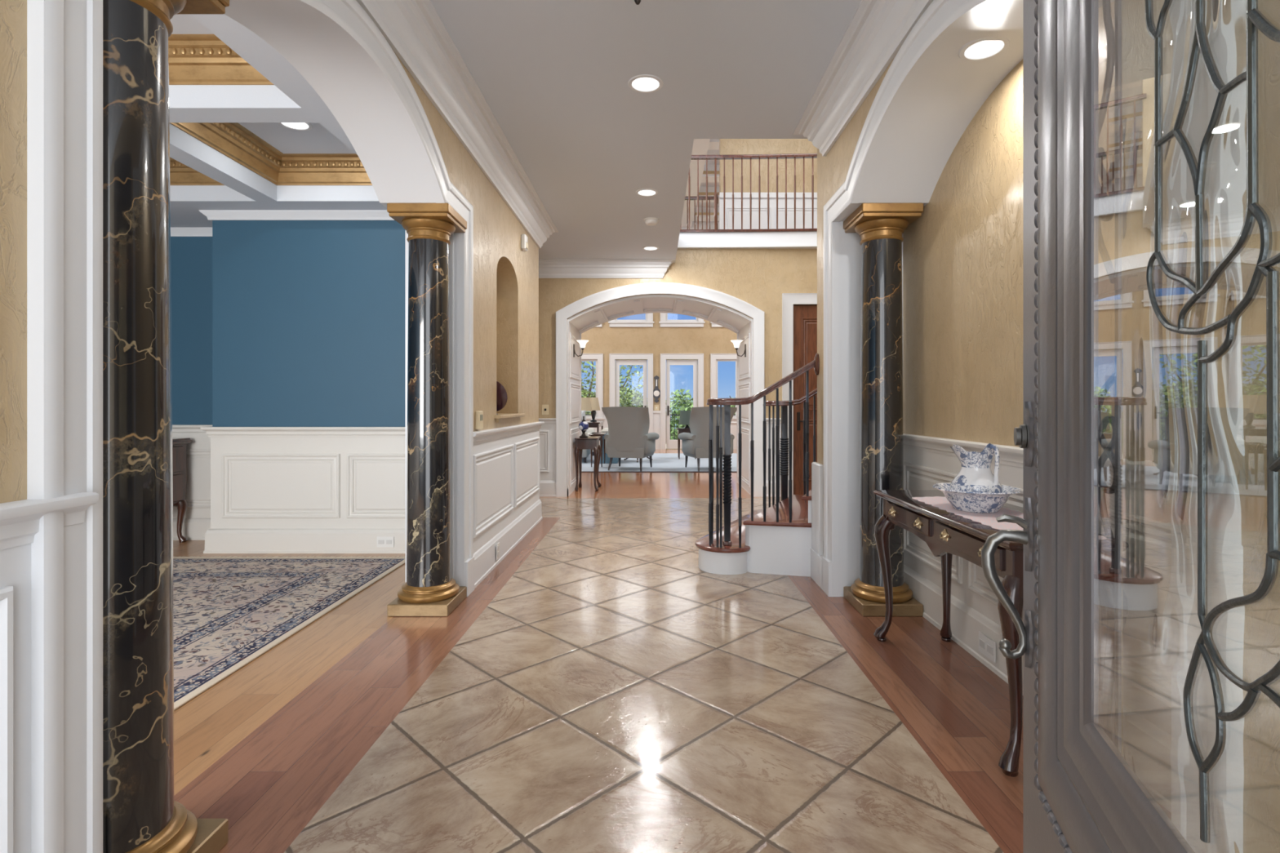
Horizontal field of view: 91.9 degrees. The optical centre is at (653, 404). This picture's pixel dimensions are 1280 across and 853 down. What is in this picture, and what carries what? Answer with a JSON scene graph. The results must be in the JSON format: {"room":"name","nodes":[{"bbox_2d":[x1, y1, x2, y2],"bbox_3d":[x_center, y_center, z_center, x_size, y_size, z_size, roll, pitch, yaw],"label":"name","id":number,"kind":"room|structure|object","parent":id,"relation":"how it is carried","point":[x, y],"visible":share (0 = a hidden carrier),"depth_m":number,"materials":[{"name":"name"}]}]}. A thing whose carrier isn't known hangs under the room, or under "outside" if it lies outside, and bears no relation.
{"room":"house entrance hall","nodes":[
{"label":"house entrance hall","id":0,"kind":"room"},
{"bbox_2d":[0,0,544,852],"bbox_3d":[-1.474,-0.325,2.551,0.652,3.050,7.902,0,0,0],"label":"wall","id":1,"kind":"structure","parent":0,"point":[51,51],"depth_m":1.27,"materials":[{"name":"beige paint"}]},
{"bbox_2d":[356,0,558,248],"bbox_3d":[-1.811,-1.740,2.614,1.578,0.220,8.028,0,0,0],"label":"trim","id":2,"kind":"structure","parent":1,"relation":"attached to","point":[414,29],"depth_m":3.49,"materials":[{"name":"white"}]},
{"bbox_2d":[475,410,483,429],"bbox_3d":[-1.184,0.107,4.200,0.032,0.125,0.100,0,0,0],"label":"thermostat","id":3,"kind":"object","parent":1,"relation":"on","point":[478,414],"visible":1,"depth_m":4.16,"materials":[{"name":"beige plastic"}]},
{"bbox_2d":[496,542,499,559],"bbox_3d":[-1.162,1.095,4.620,0.008,0.110,0.080,0,0,0],"label":"wall outlet","id":4,"kind":"object","parent":1,"relation":"attached to","point":[498,544],"visible":1,"depth_m":4.61,"materials":[{"name":"white plastic"}]},
{"bbox_2d":[496,381,507,414],"bbox_3d":[-1.271,-0.056,4.842,0.259,0.277,0.103,0,0,0],"label":"decorative plate","id":5,"kind":"object","parent":1,"relation":"on","point":[501,394],"visible":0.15,"depth_m":4.82,"materials":[{"name":"brown ceramic"}]},
{"bbox_2d":[520,234,528,251],"bbox_3d":[-1.174,-1.470,5.630,0.052,0.140,0.100,0,0,0],"label":"sensor","id":6,"kind":"object","parent":1,"relation":"attached to","point":[524,245],"visible":1,"depth_m":5.59,"materials":[{"name":"white plastic"}]},
{"bbox_2d":[168,13,386,227],"bbox_3d":[-3.100,-1.738,2.100,3.200,0.363,7.000,0,0,0],"label":"ceiling","id":7,"kind":"structure","parent":0,"point":[230,91],"depth_m":3.99,"materials":[{"name":"white paint"}]},
{"bbox_2d":[278,122,312,130],"bbox_3d":[-2.390,-1.868,4.120,0.208,0.008,0.208,0,0,0],"label":"recessed light","id":8,"kind":"object","parent":7,"relation":"in","point":[294,126],"visible":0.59,"depth_m":4.16,"materials":[{"name":"white"}]},
{"bbox_2d":[170,220,404,528],"bbox_3d":[-3.125,-0.335,2.100,3.150,3.070,7.000,0,0,0],"label":"wall","id":9,"kind":"structure","parent":0,"point":[288,336],"depth_m":5.02,"materials":[{"name":"blue paint"}]},
{"bbox_2d":[170,209,394,236],"bbox_3d":[-3.075,-1.524,2.050,3.050,0.067,6.900,0,0,0],"label":"trim","id":10,"kind":"structure","parent":9,"relation":"attached to","point":[211,215],"depth_m":4.99,"materials":[{"name":"white wood"}]},
{"bbox_2d":[173,499,542,588],"bbox_3d":[-2.883,1.093,2.542,3.434,0.214,7.884,0,0,0],"label":"baseboard","id":11,"kind":"structure","parent":9,"relation":"attached to","point":[216,540],"depth_m":4.98,"materials":[{"name":"white wood"}]},
{"bbox_2d":[377,537,394,546],"bbox_3d":[-2.160,1.108,4.978,0.136,0.084,0.008,0,0,0],"label":"wall outlet","id":12,"kind":"object","parent":9,"relation":"attached to","point":[381,541],"visible":1,"depth_m":4.98,"materials":[{"name":"white plastic"}]},
{"bbox_2d":[377,540,383,544],"bbox_3d":[-2.192,1.108,4.976,0.045,0.032,0.004,0,0,0],"label":"socket","id":13,"kind":"object","parent":12,"relation":"attached to","point":[380,542],"depth_m":4.97,"materials":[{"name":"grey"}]},
{"bbox_2d":[386,540,391,544],"bbox_3d":[-2.127,1.108,4.976,0.045,0.032,0.004,0,0,0],"label":"socket","id":14,"kind":"object","parent":12,"relation":"attached to","point":[388,542],"depth_m":4.97,"materials":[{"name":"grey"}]},
{"bbox_2d":[173,448,1022,852],"bbox_3d":[0.000,1.230,7.650,10.400,0.060,18.100,0,0,0],"label":"floor","id":15,"kind":"structure","parent":0,"point":[617,693],"depth_m":2.37,"materials":[{"name":"tile"}]},
{"bbox_2d":[102,0,229,852],"bbox_3d":[-1.335,0.030,1.519,0.348,2.340,0.358,0,0,0],"label":"column","id":16,"kind":"structure","parent":15,"relation":"on","point":[141,814],"depth_m":1.47,"materials":[{"name":"black stone"}]},
{"bbox_2d":[172,438,192,542],"bbox_3d":[-4.300,0.751,4.885,0.520,0.913,1.110,0,0,0],"label":"commode","id":17,"kind":"object","parent":15,"relation":"on","point":[179,445],"visible":0.21,"depth_m":5.33,"materials":[{"name":"brown wood"}]},
{"bbox_2d":[173,555,404,710],"bbox_3d":[-2.929,1.194,2.970,2.121,0.010,3.810,0,0,0],"label":"rug","id":18,"kind":"object","parent":15,"relation":"on","point":[228,611],"visible":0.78,"depth_m":3.71,"materials":[{"name":"beige fabric"}]},
{"bbox_2d":[386,202,466,616],"bbox_3d":[-1.335,0.030,3.674,0.348,2.340,0.358,0,0,0],"label":"column","id":19,"kind":"structure","parent":15,"relation":"on","point":[429,589],"depth_m":3.57,"materials":[{"name":"black stone"}]},
{"bbox_2d":[573,436,601,491],"bbox_3d":[-0.927,0.834,8.750,0.345,0.738,0.500,0,0,0],"label":"table","id":20,"kind":"object","parent":15,"relation":"on","point":[589,442],"visible":1,"depth_m":8.54,"materials":[{"name":"brown wood"}]},
{"bbox_2d":[578,416,589,437],"bbox_3d":[-0.985,0.315,8.700,0.150,0.300,0.150,0,0,0],"label":"vase","id":21,"kind":"object","parent":20,"relation":"on","point":[584,426],"visible":1,"depth_m":8.65,"materials":[{"name":"blue ceramic"}]},
{"bbox_2d":[581,453,737,471],"bbox_3d":[0.100,1.194,12.967,4.800,0.013,4.065,0,0,0],"label":"area rug","id":22,"kind":"object","parent":15,"relation":"on","point":[661,462],"visible":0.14,"depth_m":12.14,"materials":[{"name":"grey carpet"}]},
{"bbox_2d":[581,427,595,462],"bbox_3d":[-1.800,0.741,13.400,0.900,0.882,1.800,0,0,0],"label":"sofa","id":23,"kind":"object","parent":22,"relation":"on","point":[586,452],"visible":0.2,"depth_m":12.62,"materials":[{"name":"fabric"}]},
{"bbox_2d":[581,410,586,431],"bbox_3d":[-1.660,0.390,13.050,0.502,0.525,0.169,0,0,-23],"label":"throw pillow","id":24,"kind":"object","parent":23,"relation":"on","point":[583,412],"visible":0.08,"depth_m":13.11,"materials":[{"name":"white fabric"}]},
{"bbox_2d":[586,421,604,432],"bbox_3d":[-1.600,0.801,15.000,0.700,0.762,1.300,0,0,0],"label":"end table","id":25,"kind":"object","parent":22,"relation":"on","point":[597,424],"visible":0.22,"depth_m":14.38,"materials":[{"name":"brown wood"}]},
{"bbox_2d":[581,397,592,411],"bbox_3d":[-1.690,0.130,14.600,0.480,0.580,0.480,0,0,0],"label":"lampshade","id":26,"kind":"object","parent":25,"relation":"on","point":[585,402],"visible":0.35,"depth_m":14.43,"materials":[{"name":"grey fabric"}]},
{"bbox_2d":[590,397,599,421],"bbox_3d":[-1.500,0.125,15.400,0.340,0.590,0.340,0,0,0],"label":"table lamp","id":27,"kind":"object","parent":25,"relation":"on","point":[594,401],"visible":0.78,"depth_m":15.30,"materials":[{"name":"grey fabric"}]},
{"bbox_2d":[588,432,607,466],"bbox_3d":[-1.075,0.871,12.000,0.290,0.622,0.800,0,0,0],"label":"end table","id":28,"kind":"object","parent":22,"relation":"on","point":[602,435],"visible":0.62,"depth_m":11.64,"materials":[{"name":"brown wood"}]},
{"bbox_2d":[599,427,618,463],"bbox_3d":[-0.930,0.841,12.825,0.400,0.682,0.850,0,0,0],"label":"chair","id":29,"kind":"object","parent":22,"relation":"on","point":[615,460],"visible":0.25,"depth_m":12.41,"materials":[{"name":"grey fabric"}]},
{"bbox_2d":[600,427,608,432],"bbox_3d":[-0.930,0.560,12.825,0.280,0.120,0.730,0,0,0],"label":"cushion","id":30,"kind":"object","parent":29,"relation":"on","point":[605,430],"depth_m":12.47,"materials":[{"name":"fabric"}]},
{"bbox_2d":[601,406,659,471],"bbox_3d":[-0.433,0.613,11.327,0.933,1.144,0.830,0,0,14],"label":"wingback chair","id":31,"kind":"object","parent":22,"relation":"on","point":[628,436],"visible":1,"depth_m":10.99,"materials":[{"name":"grey fabric"}]},
{"bbox_2d":[675,427,696,458],"bbox_3d":[0.725,0.851,13.525,0.450,0.662,0.450,0,0,0],"label":"end table","id":32,"kind":"object","parent":22,"relation":"on","point":[680,430],"visible":0.48,"depth_m":13.33,"materials":[{"name":"brown wood"}]},
{"bbox_2d":[679,410,690,428],"bbox_3d":[0.730,0.330,13.500,0.360,0.380,0.360,0,0,0],"label":"table lamp","id":33,"kind":"object","parent":32,"relation":"on","point":[684,419],"visible":0.71,"depth_m":13.36,"materials":[{"name":"grey fabric"}]},
{"bbox_2d":[678,406,737,471],"bbox_3d":[0.994,0.613,11.327,0.932,1.144,0.830,0,0,-15],"label":"wingback chair","id":34,"kind":"object","parent":22,"relation":"on","point":[695,444],"visible":0.59,"depth_m":10.98,"materials":[{"name":"grey fabric"}]},
{"bbox_2d":[694,353,819,576],"bbox_3d":[1.715,0.111,5.122,2.822,2.178,1.808,0,0,0],"label":"staircase","id":35,"kind":"structure","parent":15,"relation":"on","point":[775,540],"depth_m":4.38,"materials":[{"name":"white"}]},
{"bbox_2d":[843,202,923,616],"bbox_3d":[1.352,0.030,3.674,0.348,2.340,0.358,0,0,0],"label":"column","id":36,"kind":"structure","parent":15,"relation":"on","point":[880,226],"depth_m":3.57,"materials":[{"name":"black stone"}]},
{"bbox_2d":[873,489,1114,777],"bbox_3d":[1.325,0.822,2.576,0.406,0.764,1.224,0,0,0],"label":"console table","id":37,"kind":"object","parent":15,"relation":"on","point":[946,534],"visible":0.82,"depth_m":2.10,"materials":[{"name":"brown wood"}]},
{"bbox_2d":[911,496,1106,540],"bbox_3d":[1.345,0.438,2.460,0.294,0.002,0.964,0,0,0],"label":"table runner","id":38,"kind":"object","parent":37,"relation":"on","point":[942,503],"visible":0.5,"depth_m":2.45,"materials":[{"name":"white fabric"}]},
{"bbox_2d":[932,482,1021,513],"bbox_3d":[1.335,0.391,2.565,0.322,0.093,0.330,0,0,0],"label":"basin","id":39,"kind":"object","parent":38,"relation":"on","point":[965,501],"visible":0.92,"depth_m":2.48,"materials":[{"name":"white ceramic"}]},
{"bbox_2d":[949,443,1003,493],"bbox_3d":[1.333,0.290,2.565,0.202,0.268,0.198,0,0,0],"label":"water pitcher","id":40,"kind":"object","parent":39,"relation":"in","point":[975,474],"visible":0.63,"depth_m":2.51,"materials":[{"name":"white ceramic"}]},
{"bbox_2d":[981,0,1279,852],"bbox_3d":[0.475,-0.016,0.588,0.110,2.408,1.175,0,0,18],"label":"door","id":41,"kind":"structure","parent":15,"relation":"on","point":[1192,765],"depth_m":0.65,"materials":[{"name":"grey wood"}]},
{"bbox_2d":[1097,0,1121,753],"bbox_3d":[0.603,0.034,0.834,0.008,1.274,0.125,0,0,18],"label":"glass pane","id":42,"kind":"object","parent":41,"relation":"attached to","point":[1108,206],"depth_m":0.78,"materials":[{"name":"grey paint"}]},
{"bbox_2d":[430,0,861,258],"bbox_3d":[-0.500,-2.000,3.400,4.200,0.300,9.600,0,0,0],"label":"ceiling","id":43,"kind":"structure","parent":0,"point":[554,76],"depth_m":3.62,"materials":[{"name":"white paint"}]},
{"bbox_2d":[634,0,640,4],"bbox_3d":[-0.052,-1.571,2.000,0.240,0.558,0.240,0,0,0],"label":"pendant lantern","id":44,"kind":"object","parent":43,"relation":"hanging from","point":[637,2],"visible":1,"depth_m":2.00,"materials":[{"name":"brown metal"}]},
{"bbox_2d":[627,74,663,93],"bbox_3d":[-0.047,-1.848,3.570,0.204,0.008,0.204,0,0,0],"label":"recessed light","id":45,"kind":"object","parent":43,"relation":"in","point":[642,83],"visible":1,"depth_m":3.57,"materials":[{"name":"white"}]},
{"bbox_2d":[635,188,657,196],"bbox_3d":[-0.060,-1.848,5.400,0.198,0.008,0.198,0,0,0],"label":"recessed light","id":46,"kind":"object","parent":43,"relation":"in","point":[642,192],"visible":1,"depth_m":5.39,"materials":[{"name":"white"}]},
{"bbox_2d":[642,245,658,250],"bbox_3d":[-0.037,-1.848,7.330,0.198,0.008,0.198,0,0,0],"label":"recessed light","id":47,"kind":"object","parent":43,"relation":"in","point":[649,247],"visible":1,"depth_m":7.33,"materials":[{"name":"white"}]},
{"bbox_2d":[643,217,658,225],"bbox_3d":[-0.025,-1.827,6.200,0.156,0.045,0.156,0,0,0],"label":"smoke detector","id":48,"kind":"object","parent":43,"relation":"attached to","point":[650,220],"visible":1,"depth_m":6.15,"materials":[{"name":"white plastic"}]},
{"bbox_2d":[581,221,737,449],"bbox_3d":[0.000,-1.900,16.575,10.400,6.200,0.250,0,0,0],"label":"wall","id":49,"kind":"structure","parent":0,"point":[605,340],"depth_m":16.50,"materials":[{"name":"beige paint"}]},
{"bbox_2d":[581,353,604,421],"bbox_3d":[-1.785,-0.425,16.525,0.930,1.850,0.190,0,0,0],"label":"window","id":50,"kind":"structure","parent":49,"relation":"in","point":[597,357],"depth_m":16.46,"materials":[{"name":"white wood"}]},
{"bbox_2d":[608,353,653,433],"bbox_3d":[-0.598,-0.075,16.515,1.165,2.550,0.130,0,0,0],"label":"door","id":51,"kind":"structure","parent":49,"relation":"in","point":[614,365],"depth_m":16.46,"materials":[{"name":"white wood"}]},
{"bbox_2d":[608,312,653,327],"bbox_3d":[-0.600,-3.105,16.525,1.220,2.090,0.190,0,0,0],"label":"window","id":52,"kind":"structure","parent":49,"relation":"in","point":[648,322],"depth_m":16.46,"materials":[{"name":"white wood"}]},
{"bbox_2d":[653,375,660,402],"bbox_3d":[0.075,-0.405,16.477,0.250,0.730,0.045,0,0,0],"label":"wall clock","id":53,"kind":"object","parent":49,"relation":"attached to","point":[656,392],"depth_m":16.46,"materials":[{"name":"black wood"}]},
{"bbox_2d":[654,404,658,410],"bbox_3d":[0.075,0.090,16.494,0.120,0.140,0.012,0,0,0],"label":"light switch","id":54,"kind":"object","parent":49,"relation":"attached to","point":[656,406],"visible":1,"depth_m":16.49,"materials":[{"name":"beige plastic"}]},
{"bbox_2d":[660,353,703,449],"bbox_3d":[0.752,-0.075,16.515,1.155,2.550,0.130,0,0,0],"label":"door","id":55,"kind":"structure","parent":49,"relation":"in","point":[665,442],"depth_m":16.46,"materials":[{"name":"white wood"}]},
{"bbox_2d":[658,312,705,327],"bbox_3d":[0.750,-3.105,16.525,1.220,2.090,0.190,0,0,0],"label":"window","id":56,"kind":"structure","parent":49,"relation":"in","point":[664,322],"depth_m":16.46,"materials":[{"name":"white wood"}]},
{"bbox_2d":[710,321,724,327],"bbox_3d":[2.145,-3.105,16.525,1.270,2.090,0.190,0,0,0],"label":"window","id":57,"kind":"structure","parent":49,"relation":"in","point":[713,325],"depth_m":16.46,"materials":[{"name":"white wood"}]},
{"bbox_2d":[710,353,737,422],"bbox_3d":[1.950,-0.425,16.525,0.940,1.850,0.190,0,0,0],"label":"window","id":58,"kind":"structure","parent":49,"relation":"in","point":[714,357],"depth_m":16.46,"materials":[{"name":"white wood"}]},
{"bbox_2d":[567,294,752,495],"bbox_3d":[0.083,-0.400,8.785,2.720,3.200,1.430,0,0,0],"label":"archway","id":59,"kind":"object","parent":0,"point":[736,322],"depth_m":8.66,"materials":[{"name":"white wood"}]},
{"bbox_2d":[573,339,588,357],"bbox_3d":[-1.016,-0.775,8.640,0.221,0.230,0.172,0,0,0],"label":"wall sconce","id":60,"kind":"object","parent":59,"relation":"attached to","point":[582,343],"visible":1,"depth_m":8.61,"materials":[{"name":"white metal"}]},
{"bbox_2d":[730,339,746,356],"bbox_3d":[1.183,-0.775,8.640,0.221,0.230,0.172,0,0,0],"label":"wall sconce","id":61,"kind":"object","parent":59,"relation":"attached to","point":[736,343],"visible":1,"depth_m":8.61,"materials":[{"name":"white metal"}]},
{"bbox_2d":[538,248,817,497],"bbox_3d":[0.300,-1.900,8.074,6.000,6.200,0.152,0,0,0],"label":"wall","id":62,"kind":"structure","parent":0,"point":[751,282],"depth_m":8.05,"materials":[{"name":"beige paint"}]},
{"bbox_2d":[542,404,548,414],"bbox_3d":[-1.410,0.070,8.044,0.090,0.130,0.012,0,0,0],"label":"light switch","id":63,"kind":"object","parent":62,"relation":"attached to","point":[544,407],"visible":1,"depth_m":8.05,"materials":[{"name":"beige plastic"}]},
{"bbox_2d":[538,258,675,278],"bbox_3d":[-1.161,-1.746,8.111,2.878,0.209,0.478,0,0,0],"label":"trim","id":64,"kind":"structure","parent":62,"relation":"attached to","point":[548,268],"depth_m":7.98,"materials":[{"name":"white"}]},
{"bbox_2d":[539,476,780,497],"bbox_3d":[-0.520,1.093,8.758,4.360,0.214,1.484,0,0,0],"label":"baseboard","id":65,"kind":"structure","parent":62,"relation":"attached to","point":[547,488],"depth_m":8.02,"materials":[{"name":"white wood"}]},
{"bbox_2d":[677,231,817,248],"bbox_3d":[1.625,-2.123,8.007,2.750,0.195,0.286,0,0,0],"label":"trim","id":66,"kind":"structure","parent":62,"relation":"attached to","point":[760,240],"depth_m":7.99,"materials":[{"name":"white"}]},
{"bbox_2d":[680,153,817,232],"bbox_3d":[1.626,-2.727,7.978,2.758,1.013,0.146,0,0,3],"label":"balcony railing","id":67,"kind":"object","parent":66,"relation":"on","point":[715,157],"visible":0.6,"depth_m":8.00,"materials":[{"name":"brown wood"}]},
{"bbox_2d":[782,293,817,497],"bbox_3d":[2.260,-0.120,8.066,1.180,2.640,0.109,0,0,0],"label":"door","id":68,"kind":"structure","parent":62,"relation":"in","point":[799,322],"depth_m":8.07,"materials":[{"name":"brown"}]},
{"bbox_2d":[695,150,719,207],"bbox_3d":[0.000,-5.075,10.450,10.400,0.150,12.500,0,0,0],"label":"ceiling","id":69,"kind":"structure","parent":0,"point":[709,152],"depth_m":13.99,"materials":[{"name":"white paint"}]},
{"bbox_2d":[719,138,817,229],"bbox_3d":[2.150,-3.610,9.500,2.300,2.780,0.200,0,0,0],"label":"wall","id":70,"kind":"structure","parent":0,"point":[726,146],"depth_m":9.45,"materials":[{"name":"beige paint"}]},
{"bbox_2d":[680,138,719,226],"bbox_3d":[0.000,-4.850,12.950,10.000,0.300,6.900,0,0,0],"label":"trim","id":71,"kind":"structure","parent":70,"relation":"attached to","point":[700,146],"depth_m":13.05,"materials":[{"name":"white paint"}]},
{"bbox_2d":[693,170,719,215],"bbox_3d":[0.000,-4.830,14.290,9.800,0.060,2.820,0,0,0],"label":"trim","id":72,"kind":"structure","parent":70,"relation":"attached to","point":[704,171],"depth_m":14.18,"materials":[{"name":"beige paint"}]},
{"bbox_2d":[810,0,1114,698],"bbox_3d":[2.145,-1.900,1.450,2.110,6.200,5.700,0,0,0],"label":"wall","id":73,"kind":"structure","parent":0,"point":[941,131],"depth_m":3.11,"materials":[{"name":"beige paint"}]},
{"bbox_2d":[793,0,933,156],"bbox_3d":[1.141,-1.740,1.414,0.378,0.220,5.628,0,0,0],"label":"trim","id":74,"kind":"structure","parent":73,"relation":"attached to","point":[877,29],"depth_m":3.17,"materials":[{"name":"white"}]},
{"bbox_2d":[958,36,1010,62],"bbox_3d":[1.345,-1.448,2.520,0.188,0.008,0.188,0,0,0],"label":"recessed light","id":75,"kind":"object","parent":73,"relation":"in","point":[978,50],"visible":1,"depth_m":2.52,"materials":[{"name":"white"}]},
{"bbox_2d":[978,631,995,662],"bbox_3d":[1.517,1.105,2.820,0.008,0.090,0.136,0,0,0],"label":"wall outlet","id":76,"kind":"object","parent":73,"relation":"attached to","point":[987,646],"visible":1,"depth_m":2.81,"materials":[{"name":"white plastic"}]},
{"bbox_2d":[979,638,985,649],"bbox_3d":[1.515,1.105,2.853,0.004,0.032,0.045,0,0,0],"label":"socket","id":77,"kind":"object","parent":76,"relation":"attached to","point":[982,641],"depth_m":2.85,"materials":[{"name":"grey plastic"}]},
{"bbox_2d":[986,644,992,655],"bbox_3d":[1.515,1.105,2.788,0.004,0.032,0.045,0,0,0],"label":"socket","id":78,"kind":"object","parent":76,"relation":"attached to","point":[989,646],"depth_m":2.79,"materials":[{"name":"grey plastic"}]},
{"bbox_2d":[903,564,1114,743],"bbox_3d":[1.538,1.093,2.600,0.034,0.214,2.520,0,0,0],"label":"baseboard","id":79,"kind":"structure","parent":73,"relation":"attached to","point":[966,622],"depth_m":3.07,"materials":[{"name":"white wood"}]},
{"bbox_3d":[0.300,-2.110,8.875,6.000,0.220,1.450,0,0,0],"label":"floor","id":80,"kind":"structure","parent":0,"visible":0},
{"bbox_2d":[684,192,718,229],"bbox_3d":[0.195,-2.745,9.550,1.590,1.050,0.180,0,0,0],"label":"balcony railing","id":81,"kind":"object","parent":80,"relation":"on","point":[692,197],"visible":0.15,"depth_m":9.54,"materials":[{"name":"brown wood"}]},
{"label":"outside","id":82,"kind":"structure","parent":0,"visible":0},
{"bbox_3d":[0.000,1.260,17.875,28.000,0.080,2.250,0,0,0],"label":"ground","id":83,"kind":"structure","parent":82,"visible":0},
{"bbox_2d":[585,414,735,439],"bbox_3d":[0.000,0.760,18.590,8.040,0.920,0.040,0,0,0],"label":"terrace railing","id":84,"kind":"object","parent":83,"relation":"on","point":[585,415],"visible":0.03,"depth_m":18.58,"materials":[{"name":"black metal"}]},
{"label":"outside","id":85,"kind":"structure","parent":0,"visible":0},
{"bbox_3d":[0.000,4.300,54.500,120.000,0.200,71.000,0,0,0],"label":"garden","id":86,"kind":"object","parent":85,"visible":0},
{"bbox_2d":[581,361,643,414],"bbox_3d":[-2.195,0.708,24.586,4.912,7.045,2.088,0,0,0],"label":"tree","id":87,"kind":"object","parent":86,"relation":"on","point":[624,401],"visible":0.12,"depth_m":24.34,"materials":[{"name":"green plant"}]},
{"bbox_2d":[670,388,693,439],"bbox_3d":[0.969,1.829,22.000,3.032,4.803,1.516,0,0,0],"label":"shrub","id":88,"kind":"object","parent":86,"relation":"on","point":[682,406],"visible":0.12,"depth_m":21.77,"materials":[{"name":"green plant"}]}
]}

